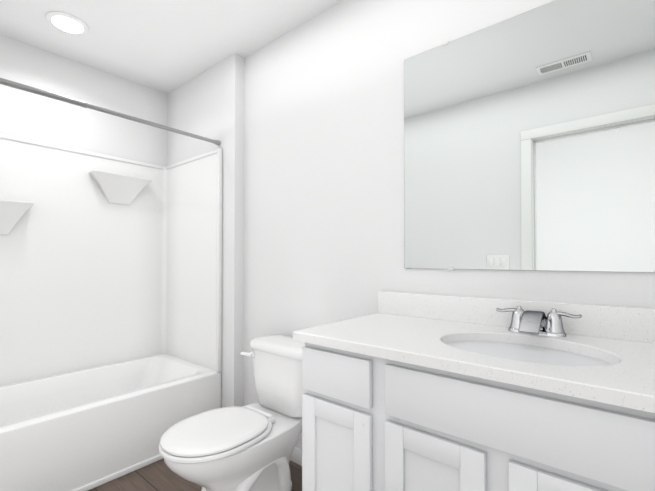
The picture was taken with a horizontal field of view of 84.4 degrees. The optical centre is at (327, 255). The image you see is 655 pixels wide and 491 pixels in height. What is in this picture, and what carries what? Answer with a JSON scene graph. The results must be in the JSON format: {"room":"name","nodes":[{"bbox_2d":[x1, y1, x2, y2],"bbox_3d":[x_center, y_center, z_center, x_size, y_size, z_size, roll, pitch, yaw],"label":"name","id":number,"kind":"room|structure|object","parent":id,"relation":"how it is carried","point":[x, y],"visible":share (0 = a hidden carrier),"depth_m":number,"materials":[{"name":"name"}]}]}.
{"room":"bathroom","nodes":[
{"label":"bathroom","id":0,"kind":"room"},
{"bbox_2d":[0,34,166,166],"bbox_3d":[-1.780,-0.065,2.316,0.100,2.440,1.815,-1,-1,40],"label":"wall","id":1,"kind":"structure","parent":0,"point":[30,116],"depth_m":2.40,"materials":[{"name":"paint"}]},
{"bbox_2d":[0,0,343,93],"bbox_3d":[-0.514,-1.348,1.274,3.400,0.100,1.815,-1,-1,40],"label":"ceiling","id":2,"kind":"structure","parent":0,"point":[166,46],"depth_m":2.07,"materials":[{"name":"paint"}]},
{"bbox_2d":[46,11,88,34],"bbox_3d":[-1.441,-1.284,2.004,0.196,0.008,0.196,-1,-1,40],"label":"recessed light","id":3,"kind":"object","parent":2,"relation":"in","point":[67,23],"visible":1,"depth_m":1.99,"materials":[{"name":"paint"}]},
{"bbox_2d":[88,459,301,490],"bbox_3d":[-0.495,1.182,0.408,4.500,0.100,3.072,-1,-1,40],"label":"floor","id":4,"kind":"structure","parent":0,"point":[159,475],"depth_m":1.83,"materials":[{"name":"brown wood"}]},
{"bbox_2d":[0,134,221,490],"bbox_3d":[-1.465,0.225,2.009,0.768,1.854,1.529,-1,-1,40],"label":"shower","id":5,"kind":"object","parent":4,"relation":"on","point":[110,318],"visible":0.92,"depth_m":2.33,"materials":[{"name":"plastic"}]},
{"bbox_2d":[159,335,304,490],"bbox_3d":[-0.369,0.794,1.651,0.451,0.707,0.759,-1,-1,40],"label":"toilet","id":6,"kind":"object","parent":4,"relation":"on","point":[250,447],"visible":0.96,"depth_m":1.58,"materials":[{"name":"ceramic"}]},
{"bbox_2d":[302,343,654,490],"bbox_3d":[0.554,0.714,1.048,1.222,0.852,0.552,-1,-1,40],"label":"bathroom vanity","id":7,"kind":"object","parent":4,"relation":"on","point":[416,392],"depth_m":0.90,"materials":[{"name":"paint"}]},
{"bbox_2d":[293,311,654,414],"bbox_3d":[0.550,0.273,1.046,1.270,0.030,0.568,-1,-1,40],"label":"countertop","id":8,"kind":"structure","parent":7,"relation":"on","point":[395,338],"depth_m":0.95,"materials":[{"name":"white stone"}]},
{"bbox_2d":[429,331,624,378],"bbox_3d":[0.547,0.349,1.023,0.514,0.147,0.414,-1,-1,40],"label":"sink","id":9,"kind":"object","parent":8,"relation":"in","point":[601,360],"depth_m":1.05,"materials":[{"name":"white ceramic"}]},
{"bbox_2d":[493,303,584,338],"bbox_3d":[0.663,0.215,1.164,0.250,0.088,0.156,-1,-1,40],"label":"faucet","id":10,"kind":"object","parent":8,"relation":"on","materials":[{"name":"silver metal"}]},
{"bbox_2d":[167,53,243,407],"bbox_3d":[-0.874,-0.061,2.630,0.889,2.440,0.172,-1,-1,40],"label":"wall","id":11,"kind":"structure","parent":0,"point":[209,103],"depth_m":2.33,"materials":[{"name":"paint"}]},
{"bbox_2d":[243,0,654,449],"bbox_3d":[0.416,-0.073,1.599,2.411,2.440,0.100,-1,-1,40],"label":"wall","id":12,"kind":"structure","parent":0,"point":[323,168],"depth_m":1.82,"materials":[{"name":"paint"}]},
{"bbox_2d":[290,447,301,465],"bbox_3d":[-0.144,1.110,1.979,1.047,0.083,0.013,-1,-1,40],"label":"baseboard","id":13,"kind":"structure","parent":12,"relation":"attached to","point":[296,455],"depth_m":1.99,"materials":[{"name":"paint"}]},
{"bbox_2d":[404,0,654,271],"bbox_3d":[0.730,-0.408,1.268,1.018,0.935,0.009,-1,-1,40],"label":"mirror","id":14,"kind":"object","parent":12,"relation":"attached to","point":[529,140],"visible":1,"depth_m":1.26,"materials":[{"name":"clear glass"}]},
{"bbox_2d":[378,291,654,342],"bbox_3d":[0.726,0.210,1.257,1.270,0.100,0.020,-1,-1,40],"label":"backsplash","id":15,"kind":"structure","parent":0,"relation":"attached to","point":[610,322],"depth_m":1.31,"materials":[{"name":"white stone"}]},
{"bbox_3d":[-1.431,-0.082,0.914,2.235,2.440,0.110,-1,-1,40],"label":"wall","id":16,"kind":"structure","parent":0,"visible":0},
{"bbox_2d":[0,78,220,145],"bbox_3d":[-1.209,-0.751,1.807,0.034,0.034,1.529,-1,-1,40],"label":"curtain rod","id":17,"kind":"object","parent":16,"relation":"attached to","point":[20,86],"visible":1,"depth_m":1.82,"materials":[{"name":"silver metal"}]}
]}

